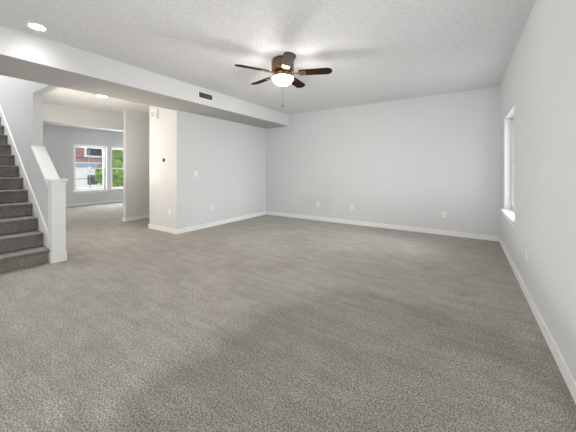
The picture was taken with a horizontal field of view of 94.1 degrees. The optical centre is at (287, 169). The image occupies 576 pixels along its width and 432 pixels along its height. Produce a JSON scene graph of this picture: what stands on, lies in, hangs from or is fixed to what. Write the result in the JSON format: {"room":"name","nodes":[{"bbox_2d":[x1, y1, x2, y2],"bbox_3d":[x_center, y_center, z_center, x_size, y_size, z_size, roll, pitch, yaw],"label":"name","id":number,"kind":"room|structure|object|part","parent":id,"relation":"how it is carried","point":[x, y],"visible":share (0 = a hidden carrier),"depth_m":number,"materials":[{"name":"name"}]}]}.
{"room":"living room","nodes":[
{"label":"living room","id":0,"kind":"room"},
{"bbox_2d":[0,75,58,228],"bbox_3d":[-5.985,-1.440,5.556,6.525,5.400,0.120,0,0,34],"label":"wall","id":1,"kind":"structure","parent":0,"point":[21,101],"depth_m":4.24,"materials":[{"name":"grey paint"}]},
{"bbox_2d":[0,107,50,252],"bbox_3d":[-5.000,-0.515,4.821,4.280,3.550,0.017,0,0,34],"label":"trim","id":2,"kind":"structure","parent":1,"relation":"attached to","point":[31,198],"depth_m":4.21,"materials":[{"name":"white wood"}]},
{"bbox_2d":[31,146,68,263],"bbox_3d":[-3.505,0.443,3.915,0.929,1.635,0.200,0,0,33],"label":"half wall","id":3,"kind":"structure","parent":0,"point":[56,186],"depth_m":3.69,"materials":[{"name":"white paint"}]},
{"bbox_2d":[43,124,122,203],"bbox_3d":[-8.182,-1.440,8.293,0.160,5.400,7.600,0,0,34],"label":"wall","id":4,"kind":"structure","parent":0,"point":[59,142],"depth_m":9.28,"materials":[{"name":"grey paint"}]},
{"bbox_2d":[72,145,108,193],"bbox_3d":[-7.189,-0.028,9.753,0.205,1.725,1.130,0,0,34],"label":"window","id":5,"kind":"structure","parent":4,"relation":"in","point":[85,190],"depth_m":9.81,"materials":[{"name":"white plastic"}]},
{"bbox_2d":[75,148,102,187],"bbox_3d":[-7.242,-0.065,9.788,0.043,1.480,0.860,0,0,34],"label":"window grille","id":6,"kind":"object","parent":5,"relation":"attached to","point":[89,178],"visible":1,"depth_m":9.77,"materials":[{"name":"grey plastic"}]},
{"bbox_2d":[110,147,122,191],"bbox_3d":[-6.543,-0.028,10.728,0.205,1.725,1.130,0,0,34],"label":"window","id":7,"kind":"structure","parent":4,"relation":"in","point":[113,189],"depth_m":10.42,"materials":[{"name":"white plastic"}]},
{"bbox_2d":[43,103,122,130],"bbox_3d":[-4.457,-1.280,7.381,0.140,0.400,4.610,0,0,34],"label":"header beam","id":8,"kind":"structure","parent":0,"point":[53,113],"depth_m":6.46,"materials":[{"name":"grey paint"}]},
{"bbox_2d":[123,109,148,217],"bbox_3d":[-3.262,-0.110,7.718,0.120,2.740,2.730,0,0,34],"label":"wall","id":9,"kind":"structure","parent":0,"point":[135,124],"depth_m":6.74,"materials":[{"name":"grey paint"}]},
{"bbox_2d":[0,24,288,125],"bbox_3d":[-2.292,-1.330,4.455,0.860,0.300,7.100,0,0,34],"label":"soffit beam","id":10,"kind":"structure","parent":0,"point":[15,43],"depth_m":3.57,"materials":[{"name":"grey paint"}]},
{"bbox_2d":[0,54,286,127],"bbox_3d":[-2.292,-1.179,4.455,0.858,0.004,7.100,0,0,33],"label":"soffit","id":11,"kind":"structure","parent":10,"relation":"attached to","point":[10,66],"depth_m":3.92,"materials":[{"name":"grey paint"}]},
{"bbox_2d":[198,91,212,101],"bbox_3d":[-1.495,-1.340,4.869,0.015,0.130,0.330,0,0,34],"label":"vent grille","id":12,"kind":"object","parent":10,"relation":"attached to","point":[202,95],"visible":1,"depth_m":4.86,"materials":[{"name":"white plastic"}]},
{"bbox_2d":[149,105,265,228],"bbox_3d":[-1.811,-0.110,6.703,0.980,2.740,2.820,0,0,34],"label":"wall","id":13,"kind":"structure","parent":0,"point":[228,158],"depth_m":5.79,"materials":[{"name":"grey paint"}]},
{"bbox_2d":[150,109,157,119],"bbox_3d":[-2.818,-1.165,5.643,0.210,0.190,0.062,0,0,34],"label":"box","id":14,"kind":"object","parent":13,"relation":"attached to","point":[153,113],"visible":1,"depth_m":5.60,"materials":[{"name":"white plastic"}]},
{"bbox_2d":[0,0,534,132],"bbox_3d":[-3.155,-2.910,5.026,12.430,2.860,7.700,0,0,34],"label":"ceiling","id":15,"kind":"structure","parent":0,"point":[376,51],"depth_m":3.06,"materials":[{"name":"paint"}]},
{"bbox_2d":[24,22,49,31],"bbox_3d":[-2.591,-1.476,2.771,0.201,0.005,0.201,0,0,34],"label":"recessed light","id":16,"kind":"object","parent":15,"relation":"in","point":[26,24],"visible":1,"depth_m":2.76,"materials":[{"name":"white plastic"}]},
{"bbox_2d":[234,52,332,106],"bbox_3d":[-0.067,-1.139,3.613,1.244,0.682,1.230,0,0,34],"label":"ceiling fan","id":17,"kind":"object","parent":15,"relation":"attached to","point":[282,66],"visible":1,"depth_m":3.47,"materials":[{"name":"brown wood"}]},
{"bbox_3d":[-0.070,-1.175,3.572,0.280,0.105,0.280,0,0,33],"label":"lamp shade","id":18,"kind":"part","parent":17,"relation":"part of","materials":[{"name":"white glass"}]},
{"bbox_2d":[0,202,575,431],"bbox_3d":[-3.155,1.320,5.026,12.430,0.120,7.700,0,0,34],"label":"floor","id":19,"kind":"structure","parent":0,"point":[264,323],"depth_m":2.05,"materials":[{"name":"grey carpet"}]},
{"bbox_2d":[0,117,49,272],"bbox_3d":[-6.635,-0.355,4.482,6.623,3.230,2.348,0,0,34],"label":"carpeted stairs","id":20,"kind":"structure","parent":19,"relation":"on","point":[12,192],"depth_m":3.78,"materials":[{"name":"grey carpet"}]},
{"bbox_2d":[266,86,499,235],"bbox_3d":[-1.140,-0.110,8.070,12.430,2.740,0.200,0,0,34],"label":"wall","id":21,"kind":"structure","parent":0,"point":[403,162],"depth_m":5.69,"materials":[{"name":"grey paint"}]},
{"bbox_2d":[66,199,575,403],"bbox_3d":[-3.155,1.212,5.026,11.830,0.095,7.100,0,0,34],"label":"baseboard","id":22,"kind":"structure","parent":21,"relation":"attached to","point":[570,381],"depth_m":5.23,"materials":[{"name":"white paint"}]},
{"bbox_2d":[500,0,575,379],"bbox_3d":[1.844,-0.110,1.717,0.160,2.740,7.500,0,0,34],"label":"wall","id":23,"kind":"structure","parent":0,"point":[538,85],"depth_m":2.05,"materials":[{"name":"grey paint"}]},
{"bbox_2d":[501,115,514,227],"bbox_3d":[3.147,-0.043,3.727,0.205,1.515,1.130,0,0,34],"label":"window","id":24,"kind":"structure","parent":23,"relation":"in","point":[509,214],"depth_m":4.06,"materials":[{"name":"white plastic"}]},
{"bbox_2d":[525,248,527,260],"bbox_3d":[2.370,0.840,2.664,0.010,0.115,0.072,0,0,34],"label":"outlet","id":25,"kind":"object","parent":23,"relation":"attached to","point":[526,250],"visible":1,"depth_m":2.65,"materials":[{"name":"white plastic"}]},
{"label":"outside","id":26,"kind":"structure","parent":0,"visible":0},
{"bbox_2d":[75,147,122,188],"bbox_3d":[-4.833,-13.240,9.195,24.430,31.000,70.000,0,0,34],"label":"neighbouring house","id":27,"kind":"structure","parent":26,"point":[96,154],"depth_m":16.08,"materials":[{"name":"multicoloured"}]}
]}

